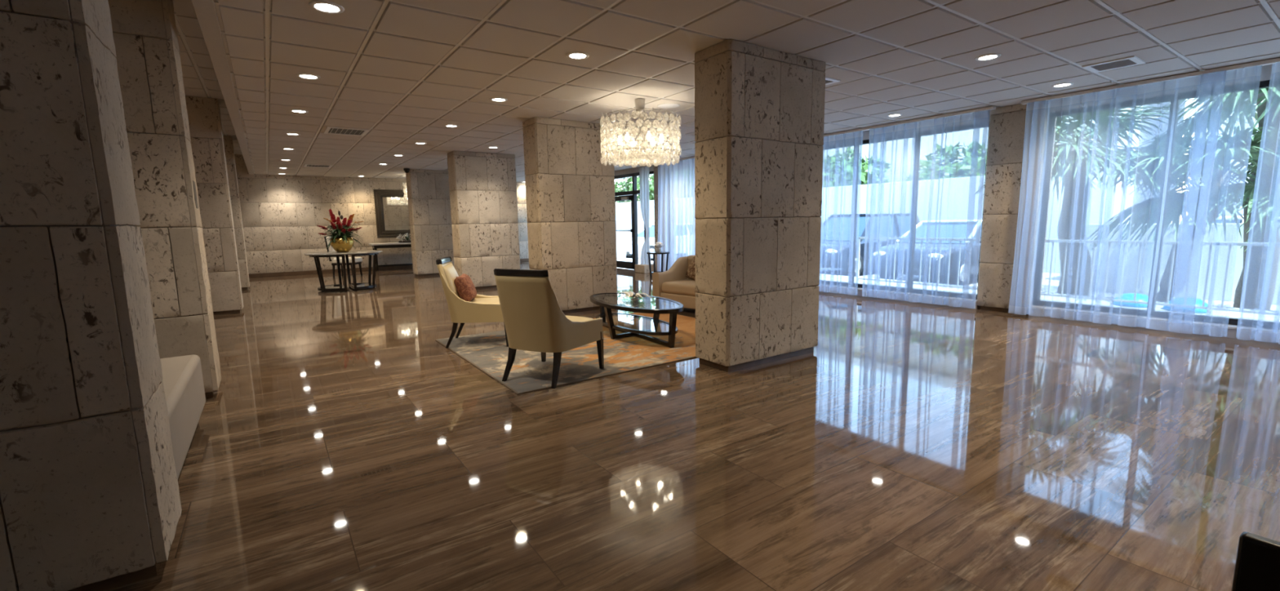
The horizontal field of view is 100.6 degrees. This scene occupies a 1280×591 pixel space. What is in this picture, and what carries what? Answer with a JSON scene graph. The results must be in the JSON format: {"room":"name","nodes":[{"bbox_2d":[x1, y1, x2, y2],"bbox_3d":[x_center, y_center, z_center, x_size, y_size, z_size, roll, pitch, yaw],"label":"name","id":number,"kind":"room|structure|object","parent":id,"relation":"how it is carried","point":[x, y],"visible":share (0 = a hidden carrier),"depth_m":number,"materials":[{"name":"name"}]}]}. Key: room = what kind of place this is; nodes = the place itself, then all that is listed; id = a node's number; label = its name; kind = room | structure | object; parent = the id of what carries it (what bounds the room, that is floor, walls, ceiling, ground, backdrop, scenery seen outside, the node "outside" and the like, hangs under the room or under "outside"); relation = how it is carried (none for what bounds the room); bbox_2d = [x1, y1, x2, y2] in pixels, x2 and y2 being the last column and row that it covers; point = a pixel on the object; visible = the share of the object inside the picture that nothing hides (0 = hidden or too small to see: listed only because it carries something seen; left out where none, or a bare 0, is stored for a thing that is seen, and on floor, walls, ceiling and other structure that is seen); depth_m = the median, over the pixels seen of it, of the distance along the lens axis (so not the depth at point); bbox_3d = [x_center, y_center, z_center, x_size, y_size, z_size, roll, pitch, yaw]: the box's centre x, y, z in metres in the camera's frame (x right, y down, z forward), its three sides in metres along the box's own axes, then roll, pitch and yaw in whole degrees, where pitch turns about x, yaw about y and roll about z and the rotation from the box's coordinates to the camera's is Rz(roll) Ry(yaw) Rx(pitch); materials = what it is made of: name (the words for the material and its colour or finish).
{"room":"lobby","nodes":[
{"label":"lobby","id":0,"kind":"room"},
{"bbox_2d":[173,0,242,154],"bbox_3d":[-4.717,-2.471,4.760,1.410,0.034,20.450,-6,10,-34],"label":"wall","id":1,"kind":"structure","parent":0,"point":[199,77],"depth_m":6.03,"materials":[{"name":"paint"}]},
{"bbox_2d":[234,154,528,274],"bbox_3d":[-7.162,-2.408,15.765,9.810,3.220,0.251,-6,10,-34],"label":"wall","id":2,"kind":"structure","parent":0,"point":[281,214],"depth_m":14.35,"materials":[{"name":"beige stone"}]},
{"bbox_2d":[191,0,253,174],"bbox_3d":[-4.090,-2.300,5.222,0.110,0.514,20.450,-6,10,-34],"label":"trim","id":3,"kind":"structure","parent":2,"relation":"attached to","point":[205,11],"depth_m":4.42,"materials":[{"name":"paint"}]},
{"bbox_2d":[248,257,528,278],"bbox_3d":[-7.187,-0.837,15.792,9.510,0.100,0.040,-6,10,-34],"label":"baseboard","id":4,"kind":"structure","parent":2,"relation":"attached to","point":[325,271],"depth_m":14.57,"materials":[{"name":"wood"}]},
{"bbox_2d":[373,189,410,238],"bbox_3d":[-6.780,-2.440,15.834,2.000,1.390,0.061,-6,10,-34],"label":"wall mirror","id":5,"kind":"object","parent":2,"relation":"attached to","point":[392,211],"visible":0.43,"depth_m":15.51,"materials":[{"name":"brown metal"}]},
{"bbox_2d":[382,197,409,230],"bbox_3d":[-6.792,-2.442,15.851,1.600,0.990,0.014,-6,10,-34],"label":"mirror glass","id":6,"kind":"object","parent":5,"relation":"attached to","point":[395,210],"depth_m":15.58,"materials":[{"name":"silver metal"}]},
{"bbox_2d":[106,261,1279,590],"bbox_3d":[-1.307,0.309,7.567,10.260,0.120,20.950,-6,10,-34],"label":"floor","id":7,"kind":"structure","parent":0,"point":[340,445],"depth_m":2.83,"materials":[{"name":"wood"}]},
{"bbox_2d":[0,0,181,590],"bbox_3d":[-2.389,-0.479,1.573,1.231,3.121,0.456,-6,10,-34],"label":"pillar","id":8,"kind":"structure","parent":7,"relation":"on","point":[90,500],"depth_m":1.74,"materials":[{"name":"stone"}]},
{"bbox_2d":[107,0,221,399],"bbox_3d":[-3.821,-0.736,3.612,1.230,3.121,0.406,-6,10,-34],"label":"pillar","id":9,"kind":"structure","parent":7,"relation":"on","point":[146,45],"depth_m":3.72,"materials":[{"name":"stone"}]},
{"bbox_2d":[192,180,198,208],"bbox_3d":[-3.320,-0.752,3.962,0.012,0.200,0.140,-6,10,-34],"label":"plaque","id":10,"kind":"object","parent":9,"relation":"attached to","point":[193,182],"visible":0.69,"depth_m":3.95,"materials":[{"name":"metal"}]},
{"bbox_2d":[160,355,205,479],"bbox_3d":[-2.776,0.715,2.735,0.720,0.450,1.520,-6,10,-34],"label":"bench","id":11,"kind":"object","parent":7,"relation":"on","point":[182,375],"visible":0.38,"depth_m":2.89,"materials":[{"name":"stone"}]},
{"bbox_2d":[184,95,243,315],"bbox_3d":[-6.658,-1.245,7.654,1.230,3.120,0.435,-6,10,-34],"label":"pillar","id":12,"kind":"structure","parent":7,"relation":"on","point":[206,131],"depth_m":7.72,"materials":[{"name":"stone"}]},
{"bbox_2d":[222,135,249,289],"bbox_3d":[-8.808,-1.631,10.715,1.230,3.120,0.455,-6,10,-34],"label":"pillar","id":13,"kind":"structure","parent":7,"relation":"on","point":[228,140],"depth_m":10.85,"materials":[{"name":"stone"}]},
{"bbox_2d":[324,236,362,277],"bbox_3d":[-7.573,-1.005,13.620,0.657,1.045,0.530,-2,8,-4],"label":"chair","id":14,"kind":"object","parent":7,"relation":"on","point":[358,260],"visible":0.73,"depth_m":13.40,"materials":[{"name":"beige fabric"}]},
{"bbox_2d":[304,249,382,292],"bbox_3d":[-5.991,-0.504,10.839,1.400,0.764,1.400,-6,10,-34],"label":"table","id":15,"kind":"object","parent":7,"relation":"on","point":[316,255],"visible":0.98,"depth_m":10.65,"materials":[{"name":"grey stone"}]},
{"bbox_2d":[320,284,344,288],"bbox_3d":[-6.227,-0.168,10.716,0.420,0.008,0.840,-6,10,-34],"label":"glass shelf","id":16,"kind":"object","parent":15,"relation":"attached to","point":[328,286],"depth_m":10.74,"materials":[{"name":"black"}]},
{"bbox_2d":[316,208,363,252],"bbox_3d":[-6.057,-1.312,10.733,0.884,0.868,0.827,1,8,11],"label":"flower arrangement","id":17,"kind":"object","parent":15,"relation":"on","point":[340,242],"visible":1,"depth_m":10.60,"materials":[{"name":"red plant"}]},
{"bbox_2d":[351,283,372,286],"bbox_3d":[-5.743,-0.222,11.049,0.420,0.008,0.840,-6,10,-34],"label":"glass shelf","id":18,"kind":"object","parent":15,"relation":"attached to","point":[357,284],"depth_m":10.94,"materials":[{"name":"white"}]},
{"bbox_2d":[368,242,413,271],"bbox_3d":[-6.601,-1.193,15.778,2.500,0.790,0.460,-6,10,-34],"label":"console table","id":19,"kind":"object","parent":7,"relation":"on","point":[386,245],"visible":0.48,"depth_m":15.21,"materials":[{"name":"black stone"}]},
{"bbox_2d":[395,232,410,242],"bbox_3d":[-6.729,-1.688,15.462,0.644,0.281,0.393,-4,8,-19],"label":"orchid arrangement","id":20,"kind":"object","parent":19,"relation":"on","point":[406,239],"visible":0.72,"depth_m":15.34,"materials":[{"name":"white plant"}]},
{"bbox_2d":[398,240,410,242],"bbox_3d":[-6.770,-1.576,15.464,0.504,0.060,0.252,-6,10,-34],"label":"bowl","id":21,"kind":"object","parent":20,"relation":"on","point":[400,241],"depth_m":15.33,"materials":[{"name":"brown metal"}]},
{"bbox_2d":[405,168,454,276],"bbox_3d":[-5.226,-1.857,13.638,1.219,2.643,0.445,-6,10,-34],"label":"pillar","id":22,"kind":"structure","parent":7,"relation":"on","point":[428,190],"depth_m":13.34,"materials":[{"name":"stone"}]},
{"bbox_2d":[447,151,520,289],"bbox_3d":[-3.087,-1.476,10.612,1.220,2.644,0.455,-6,10,-34],"label":"pillar","id":23,"kind":"structure","parent":7,"relation":"on","point":[483,200],"depth_m":10.37,"materials":[{"name":"stone"}]},
{"bbox_2d":[435,312,695,395],"bbox_3d":[-0.338,0.473,5.786,3.054,0.011,2.374,-6,10,-34],"label":"area rug","id":24,"kind":"object","parent":7,"relation":"on","point":[488,352],"visible":0.52,"depth_m":5.06,"materials":[{"name":"beige carpet"}]},
{"bbox_2d":[435,256,508,348],"bbox_3d":[-1.728,0.046,5.681,0.744,0.910,0.645,-2,8,-7],"label":"tub chair","id":25,"kind":"object","parent":24,"relation":"on","point":[482,308],"visible":0.8,"depth_m":5.41,"materials":[{"name":"beige fabric"}]},
{"bbox_2d":[454,273,476,301],"bbox_3d":[-1.859,-0.081,5.667,0.193,0.280,0.360,-2,8,-7],"label":"throw pillow","id":26,"kind":"object","parent":25,"relation":"on","point":[466,290],"visible":0.96,"depth_m":5.52,"materials":[{"name":"fabric"}]},
{"bbox_2d":[493,268,604,388],"bbox_3d":[-0.754,0.209,4.382,0.645,0.910,0.744,3,9,26],"label":"tub chair","id":27,"kind":"object","parent":24,"relation":"on","point":[534,319],"visible":1,"depth_m":4.10,"materials":[{"name":"beige fabric"}]},
{"bbox_2d":[590,293,684,347],"bbox_3d":[-0.066,0.250,5.869,0.730,0.400,1.530,-6,9,-32],"label":"coffee table","id":28,"kind":"object","parent":24,"relation":"on","point":[656,305],"visible":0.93,"depth_m":5.66,"materials":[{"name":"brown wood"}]},
{"bbox_2d":[617,291,652,299],"bbox_3d":[-0.068,0.000,5.929,0.250,0.084,0.488,-6,10,-34],"label":"bowl","id":29,"kind":"object","parent":28,"relation":"on","point":[630,294],"visible":1,"depth_m":5.89,"materials":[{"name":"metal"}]},
{"bbox_2d":[522,116,617,313],"bbox_3d":[-0.967,-1.095,7.591,1.220,2.643,0.435,-6,10,-34],"label":"pillar","id":30,"kind":"structure","parent":7,"relation":"on","point":[570,193],"depth_m":7.35,"materials":[{"name":"stone"}]},
{"bbox_2d":[635,262,653,273],"bbox_3d":[0.234,-0.693,13.455,0.600,0.200,0.420,-6,10,-34],"label":"stone ledge","id":31,"kind":"object","parent":7,"relation":"on","point":[643,268],"visible":0.54,"depth_m":13.24,"materials":[{"name":"white stone"}]},
{"bbox_2d":[653,164,657,271],"bbox_3d":[0.620,-1.877,13.054,0.405,2.642,0.395,-6,10,-34],"label":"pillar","id":32,"kind":"structure","parent":7,"relation":"on","point":[655,168],"depth_m":12.99,"materials":[{"name":"stone"}]},
{"bbox_2d":[646,251,669,277],"bbox_3d":[0.417,-0.696,12.072,0.520,0.582,0.520,-6,10,-34],"label":"side table","id":33,"kind":"object","parent":7,"relation":"on","point":[653,253],"visible":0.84,"depth_m":11.98,"materials":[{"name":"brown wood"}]},
{"bbox_2d":[654,241,663,252],"bbox_3d":[0.424,-1.099,12.030,0.206,0.229,0.196,-6,10,-34],"label":"flower pot","id":34,"kind":"object","parent":33,"relation":"on","point":[658,245],"visible":1,"depth_m":11.98,"materials":[{"name":"white ceramic"}]},
{"bbox_2d":[652,254,695,309],"bbox_3d":[1.047,-0.148,7.404,0.840,0.750,1.620,-9,11,-44],"label":"sofa","id":35,"kind":"object","parent":7,"relation":"on","point":[673,284],"visible":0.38,"depth_m":7.60,"materials":[{"name":"beige fabric"}]},
{"bbox_2d":[662,278,695,296],"bbox_3d":[0.763,-0.121,7.605,0.660,0.155,0.675,-9,11,-44],"label":"seat cushion","id":36,"kind":"object","parent":35,"relation":"on","point":[670,286],"depth_m":7.45,"materials":[{"name":"beige fabric"}]},
{"bbox_2d":[685,256,695,280],"bbox_3d":[0.856,-0.377,7.766,0.220,0.424,0.469,-6,9,-31],"label":"throw pillow","id":37,"kind":"object","parent":35,"relation":"on","point":[691,273],"visible":0.35,"depth_m":7.77,"materials":[{"name":"brown fabric"}]},
{"bbox_2d":[694,39,826,371],"bbox_3d":[1.078,-0.738,4.758,1.210,2.642,0.440,-6,10,-34],"label":"pillar","id":38,"kind":"structure","parent":7,"relation":"on","point":[759,111],"depth_m":4.48,"materials":[{"name":"stone"}]},
{"bbox_2d":[976,100,1056,314],"bbox_3d":[4.907,-1.107,6.949,0.404,2.642,0.614,-6,10,-34],"label":"pillar","id":39,"kind":"structure","parent":7,"relation":"on","point":[1017,141],"depth_m":6.80,"materials":[{"name":"stone"}]},
{"bbox_2d":[1231,532,1279,590],"bbox_3d":[1.145,0.738,0.725,0.458,0.820,0.460,-6,10,-34],"label":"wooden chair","id":40,"kind":"object","parent":7,"relation":"on","point":[1257,564],"visible":1,"depth_m":0.72,"materials":[{"name":"black paint"}]},
{"bbox_2d":[213,0,1279,182],"bbox_3d":[-0.743,-2.444,7.554,8.040,0.034,20.450,-6,10,-34],"label":"ceiling","id":41,"kind":"structure","parent":0,"point":[402,71],"depth_m":4.51,"materials":[{"name":"tile"}]},
{"bbox_2d":[282,147,295,150],"bbox_3d":[-6.168,-2.577,9.323,0.196,0.018,0.196,-6,10,-34],"label":"recessed light","id":42,"kind":"object","parent":41,"relation":"in","point":[290,148],"visible":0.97,"depth_m":9.31,"materials":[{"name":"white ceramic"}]},
{"bbox_2d":[284,133,300,135],"bbox_3d":[-5.139,-2.392,7.858,0.196,0.018,0.196,-6,10,-34],"label":"recessed light","id":43,"kind":"object","parent":41,"relation":"in","point":[291,134],"visible":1,"depth_m":7.87,"materials":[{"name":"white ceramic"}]},
{"bbox_2d":[288,109,308,113],"bbox_3d":[-4.064,-2.200,6.327,0.196,0.018,0.196,-6,10,-34],"label":"recessed light","id":44,"kind":"object","parent":41,"relation":"in","point":[302,111],"visible":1,"depth_m":6.32,"materials":[{"name":"white glass"}]},
{"bbox_2d":[295,72,320,79],"bbox_3d":[-3.047,-2.017,4.878,0.196,0.018,0.196,-6,10,-34],"label":"recessed light","id":45,"kind":"object","parent":41,"relation":"in","point":[303,75],"visible":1,"depth_m":4.87,"materials":[{"name":"white glass"}]},
{"bbox_2d":[303,164,333,168],"bbox_3d":[-7.239,-2.915,11.950,0.530,0.020,0.570,-6,10,-34],"label":"ceiling vent","id":46,"kind":"object","parent":41,"relation":"in","point":[305,165],"visible":1,"depth_m":11.90,"materials":[{"name":"white metal"}]},
{"bbox_2d":[308,0,344,13],"bbox_3d":[-1.978,-1.825,3.356,0.196,0.018,0.196,-6,10,-34],"label":"recessed light","id":47,"kind":"object","parent":41,"relation":"in","point":[326,6],"visible":1,"depth_m":3.35,"materials":[{"name":"white glass"}]},
{"bbox_2d":[323,125,369,136],"bbox_3d":[-4.264,-2.381,7.712,0.530,0.020,0.600,-6,10,-34],"label":"ceiling vent","id":48,"kind":"object","parent":41,"relation":"in","point":[329,130],"visible":1,"depth_m":7.70,"materials":[{"name":"white metal"}]},
{"bbox_2d":[402,181,408,201],"bbox_3d":[-6.061,-2.964,14.720,0.930,0.716,0.927,-6,10,-34],"label":"chandelier","id":49,"kind":"object","parent":41,"relation":"hanging from","point":[405,194],"visible":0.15,"depth_m":14.48,"materials":[{"name":"glass"}]},
{"bbox_2d":[403,168,409,173],"bbox_3d":[-5.635,-3.016,12.836,0.140,0.110,0.140,-6,10,-34],"label":"security camera","id":50,"kind":"object","parent":41,"relation":"attached to","point":[406,170],"visible":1,"depth_m":12.79,"materials":[{"name":"black plastic"}]},
{"bbox_2d":[414,142,426,144],"bbox_3d":[-3.694,-2.567,8.936,0.196,0.018,0.196,-6,10,-34],"label":"recessed light","id":51,"kind":"object","parent":41,"relation":"in","point":[419,143],"visible":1,"depth_m":8.94,"materials":[{"name":"white glass"}]},
{"bbox_2d":[444,124,458,127],"bbox_3d":[-2.637,-2.377,7.430,0.196,0.018,0.196,-6,10,-34],"label":"recessed light","id":52,"kind":"object","parent":41,"relation":"in","point":[446,125],"visible":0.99,"depth_m":7.42,"materials":[{"name":"white ceramic"}]},
{"bbox_2d":[489,97,507,102],"bbox_3d":[-1.574,-2.186,5.916,0.196,0.018,0.196,-6,10,-34],"label":"recessed light","id":53,"kind":"object","parent":41,"relation":"in","point":[493,99],"visible":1,"depth_m":5.90,"materials":[{"name":"white glass"}]},
{"bbox_2d":[565,51,589,59],"bbox_3d":[-0.516,-1.996,4.410,0.196,0.018,0.196,-6,10,-34],"label":"recessed light","id":54,"kind":"object","parent":41,"relation":"in","point":[573,55],"visible":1,"depth_m":4.40,"materials":[{"name":"white glass"}]},
{"bbox_2d":[600,97,681,167],"bbox_3d":[0.004,-1.875,6.083,0.930,0.716,0.927,-6,10,-34],"label":"chandelier","id":55,"kind":"object","parent":41,"relation":"hanging from","point":[637,156],"visible":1,"depth_m":5.83,"materials":[{"name":"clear glass"}]},
{"bbox_2d":[639,166,650,264],"bbox_3d":[0.110,-1.884,13.197,0.079,2.565,0.394,-6,10,-34],"label":"sheer curtain","id":56,"kind":"object","parent":41,"relation":"hanging from","point":[643,171],"visible":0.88,"depth_m":13.15,"materials":[{"name":"white fabric"}]},
{"bbox_2d":[657,102,679,108],"bbox_3d":[0.342,-2.280,6.377,0.274,0.013,0.274,-6,10,-34],"label":"recessed light","id":57,"kind":"object","parent":41,"relation":"attached to","point":[665,105],"visible":1,"depth_m":6.37,"materials":[{"name":"white"}]},
{"bbox_2d":[825,76,840,84],"bbox_3d":[1.775,-2.161,5.359,0.400,0.020,0.300,-6,10,-34],"label":"ceiling vent","id":58,"kind":"object","parent":41,"relation":"in","point":[828,80],"visible":0.23,"depth_m":5.33,"materials":[{"name":"white metal"}]},
{"bbox_2d":[886,113,902,116],"bbox_3d":[3.461,-2.453,7.219,0.196,0.018,0.196,-6,10,-34],"label":"recessed light","id":59,"kind":"object","parent":41,"relation":"in","point":[893,114],"visible":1,"depth_m":7.21,"materials":[{"name":"white ceramic"}]},
{"bbox_2d":[655,57,1279,164],"bbox_3d":[3.802,-2.501,7.698,0.070,0.035,11.900,-6,10,-34],"label":"track","id":60,"kind":"object","parent":41,"relation":"attached to","point":[1270,61],"visible":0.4,"depth_m":5.91,"materials":[{"name":"white metal"}]},
{"bbox_2d":[657,158,695,271],"bbox_3d":[1.037,-1.704,11.774,0.118,2.565,2.170,-6,10,-34],"label":"sheer curtain","id":61,"kind":"object","parent":60,"relation":"hanging from","point":[676,183],"visible":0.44,"depth_m":12.05,"materials":[{"name":"white fabric"}]},
{"bbox_2d":[818,130,862,295],"bbox_3d":[3.029,-1.347,8.944,0.109,2.565,1.440,-6,10,-34],"label":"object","id":62,"kind":"object","parent":60,"relation":"hanging from","point":[838,138],"visible":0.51,"depth_m":8.62,"materials":[{"name":"white fabric"}]},
{"bbox_2d":[862,109,990,308],"bbox_3d":[3.973,-1.176,7.591,0.119,2.565,1.672,-6,10,-34],"label":"sheer curtain","id":63,"kind":"object","parent":60,"relation":"hanging from","point":[882,129],"visible":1,"depth_m":7.55,"materials":[{"name":"white fabric"}]},
{"bbox_2d":[1008,65,1262,337],"bbox_3d":[5.210,-0.954,5.823,0.126,2.565,1.879,-6,10,-34],"label":"sheer curtain","id":64,"kind":"object","parent":60,"relation":"hanging from","point":[1205,79],"visible":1,"depth_m":5.69,"materials":[{"name":"white fabric"}]},
{"bbox_2d":[1236,61,1279,343],"bbox_3d":[6.456,-0.730,4.051,0.124,2.565,2.382,-6,10,-34],"label":"sheer curtain","id":65,"kind":"object","parent":60,"relation":"hanging from","point":[1257,338],"visible":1,"depth_m":5.03,"materials":[{"name":"white fabric"}]},
{"bbox_2d":[974,53,1001,60],"bbox_3d":[3.048,-2.091,4.653,0.196,0.018,0.196,-6,10,-34],"label":"recessed light","id":66,"kind":"object","parent":41,"relation":"in","point":[993,55],"visible":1,"depth_m":4.64,"materials":[{"name":"white ceramic"}]},
{"bbox_2d":[1050,82,1074,87],"bbox_3d":[4.530,-2.261,5.697,0.196,0.018,0.196,-6,10,-34],"label":"recessed light","id":67,"kind":"object","parent":41,"relation":"in","point":[1064,84],"visible":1,"depth_m":5.68,"materials":[{"name":"white ceramic"}]},
{"bbox_2d":[1081,55,1146,72],"bbox_3d":[4.409,-2.149,4.944,0.370,0.020,0.370,-6,10,-34],"label":"ceiling vent","id":68,"kind":"object","parent":41,"relation":"in","point":[1131,60],"visible":1,"depth_m":4.92,"materials":[{"name":"white metal"}]},
{"bbox_2d":[614,62,1279,343],"bbox_3d":[2.644,-1.609,10.130,0.330,2.842,20.800,-6,10,-34],"label":"wall","id":69,"kind":"structure","parent":0,"point":[1266,74],"depth_m":6.06,"materials":[{"name":"paint"}]},
{"bbox_2d":[613,172,645,270],"bbox_3d":[-0.679,-2.027,14.745,0.136,2.520,3.000,-6,10,-34],"label":"door","id":70,"kind":"structure","parent":69,"relation":"in","point":[630,195],"depth_m":14.05,"materials":[{"name":"brown metal"}]},
{"bbox_2d":[648,170,653,261],"bbox_3d":[0.316,-1.980,13.338,0.080,2.220,0.440,-6,10,-34],"label":"window","id":71,"kind":"structure","parent":69,"relation":"in","point":[650,172],"depth_m":13.20,"materials":[{"name":"brown metal"}]},
{"bbox_2d":[819,121,989,302],"bbox_3d":[3.837,-1.263,8.382,0.310,2.405,2.980,-6,10,-34],"label":"window","id":72,"kind":"structure","parent":69,"relation":"in","point":[909,290],"depth_m":8.08,"materials":[{"name":"brown metal"}]},
{"bbox_2d":[1028,78,1279,333],"bbox_3d":[6.183,-0.842,5.040,0.310,2.405,4.010,-6,10,-34],"label":"window","id":73,"kind":"structure","parent":69,"relation":"in","point":[1175,99],"depth_m":5.82,"materials":[{"name":"brown metal"}]},
{"label":"outside","id":74,"kind":"structure","parent":0,"visible":0},
{"bbox_2d":[638,255,1279,311],"bbox_3d":[20.411,-3.162,32.360,49.400,0.220,110.000,-6,10,-34],"label":"parking lot","id":75,"kind":"structure","parent":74,"point":[973,279],"depth_m":12.96,"materials":[{"name":"grey asphalt"}]},
{"bbox_2d":[614,173,654,202],"bbox_3d":[-0.016,-6.220,34.484,3.479,6.379,5.496,-6,10,-34],"label":"leafy tree","id":76,"kind":"object","parent":75,"relation":"on","point":[628,186],"visible":0.16,"depth_m":33.19,"materials":[{"name":"green plant"}]},
{"bbox_2d":[626,223,655,257],"bbox_3d":[1.105,-2.256,22.112,4.610,1.455,2.180,-6,10,-34],"label":"car","id":77,"kind":"object","parent":75,"relation":"on","point":[651,228],"visible":0.2,"depth_m":20.65,"materials":[{"name":"white paint"}]},
{"bbox_2d":[822,147,901,187],"bbox_3d":[8.588,-3.805,22.270,3.306,4.648,4.372,-6,10,-34],"label":"leafy tree","id":78,"kind":"object","parent":75,"relation":"on","point":[845,177],"visible":0.37,"depth_m":21.03,"materials":[{"name":"green plant"}]},
{"bbox_2d":[615,167,1121,273],"bbox_3d":[1.644,-3.685,27.837,0.400,2.700,35.800,-6,10,-34],"label":"wall","id":79,"kind":"structure","parent":75,"relation":"on","point":[950,198],"depth_m":16.46,"materials":[{"name":"white paint"}]},
{"bbox_2d":[819,213,919,276],"bbox_3d":[6.266,-1.505,15.266,4.610,1.665,2.180,-6,10,-34],"label":"car","id":80,"kind":"object","parent":75,"relation":"on","point":[835,233],"visible":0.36,"depth_m":14.45,"materials":[{"name":"paint"}]},
{"bbox_2d":[871,219,982,285],"bbox_3d":[7.647,-1.105,12.969,4.610,1.455,2.180,-6,10,-34],"label":"car","id":81,"kind":"object","parent":75,"relation":"on","point":[949,228],"visible":0.66,"depth_m":11.86,"materials":[{"name":"paint"}]},
{"bbox_2d":[888,235,897,240],"bbox_3d":[6.295,-1.420,13.209,0.120,0.130,0.180,-6,10,-34],"label":"mirror","id":82,"kind":"object","parent":81,"relation":"attached to","point":[889,236],"depth_m":13.17,"materials":[{"name":"paint"}]},
{"bbox_2d":[911,142,986,180],"bbox_3d":[11.214,-3.120,18.505,3.228,4.235,4.056,-6,10,-34],"label":"leafy tree","id":83,"kind":"object","parent":75,"relation":"on","point":[968,164],"visible":0.33,"depth_m":17.61,"materials":[{"name":"green plant"}]},
{"bbox_2d":[822,99,1186,223],"bbox_3d":[11.443,-5.738,29.116,7.300,6.080,24.500,-6,10,-34],"label":"building","id":84,"kind":"structure","parent":75,"relation":"on","point":[900,153],"depth_m":21.50,"materials":[{"name":"white"}]},
{"bbox_2d":[971,102,1202,295],"bbox_3d":[7.268,-1.410,8.700,2.983,3.279,2.847,3,9,25],"label":"fan palm","id":85,"kind":"object","parent":75,"relation":"on","point":[1070,163],"visible":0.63,"depth_m":8.31,"materials":[{"name":"green plant"}]},
{"bbox_2d":[1058,222,1279,305],"bbox_3d":[14.124,0.101,3.850,0.300,1.340,18.100,-6,10,-34],"label":"wall","id":86,"kind":"structure","parent":75,"relation":"on","point":[1199,262],"depth_m":9.83,"materials":[{"name":"white paint"}]},
{"bbox_2d":[1083,125,1279,302],"bbox_3d":[8.091,-0.986,7.484,2.902,2.811,2.945,7,11,44],"label":"fan palm","id":87,"kind":"object","parent":75,"relation":"on","point":[1205,209],"visible":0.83,"depth_m":7.38,"materials":[{"name":"green plant"}]},
{"bbox_2d":[1120,85,1279,310],"bbox_3d":[9.036,-1.862,7.852,2.877,4.327,2.974,4,9,31],"label":"fan palm","id":88,"kind":"object","parent":75,"relation":"on","point":[1267,100],"visible":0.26,"depth_m":7.78,"materials":[{"name":"green plant"}]},
{"bbox_2d":[1193,91,1258,216],"bbox_3d":[29.088,-5.013,9.967,12.100,9.280,24.000,-6,10,-34],"label":"building","id":89,"kind":"structure","parent":75,"relation":"on","point":[1246,125],"depth_m":15.97,"materials":[{"name":"white"}]},
{"bbox_2d":[1174,215,1279,223],"bbox_3d":[11.822,-0.908,11.018,2.180,1.455,4.610,-6,10,-34],"label":"car","id":90,"kind":"object","parent":75,"relation":"on","point":[1219,220],"visible":0.02,"depth_m":10.34,"materials":[{"name":"white paint"}]},
{"bbox_2d":[1221,120,1279,252],"bbox_3d":[9.083,-1.012,6.541,2.674,3.069,2.932,3,9,27],"label":"fan palm","id":91,"kind":"object","parent":75,"relation":"on","point":[1268,179],"visible":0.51,"depth_m":7.13,"materials":[{"name":"green plant"}]},
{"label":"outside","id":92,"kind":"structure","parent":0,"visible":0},
{"bbox_2d":[619,257,1279,322],"bbox_3d":[0.282,-0.867,16.058,2.450,0.130,54.000,-6,10,-34],"label":"terrace","id":93,"kind":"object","parent":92,"point":[1258,317],"depth_m":8.12,"materials":[{"name":"grey concrete"}]},
{"bbox_2d":[616,231,628,260],"bbox_3d":[-0.833,-1.715,18.116,0.680,1.025,0.700,-6,10,-34],"label":"planter","id":94,"kind":"object","parent":93,"relation":"on","point":[621,236],"visible":0.34,"depth_m":17.93,"materials":[{"name":"white ceramic"}]},
{"bbox_2d":[856,236,1279,315],"bbox_3d":[8.875,0.139,3.867,0.040,0.920,16.120,-6,10,-34],"label":"railing","id":95,"kind":"object","parent":93,"relation":"on","point":[1210,308],"visible":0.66,"depth_m":7.21,"materials":[{"name":"metal"}]},
{"bbox_2d":[1111,293,1148,307],"bbox_3d":[6.941,0.052,7.460,0.460,0.175,0.460,-6,10,-34],"label":"tub","id":96,"kind":"object","parent":93,"relation":"on","point":[1127,296],"visible":0.59,"depth_m":7.36,"materials":[{"name":"blue plastic"}]},
{"bbox_2d":[1162,297,1207,313],"bbox_3d":[7.209,0.112,6.993,0.460,0.175,0.460,-6,10,-34],"label":"tub","id":97,"kind":"object","parent":93,"relation":"on","point":[1190,301],"visible":0.82,"depth_m":6.88,"materials":[{"name":"blue plastic"}]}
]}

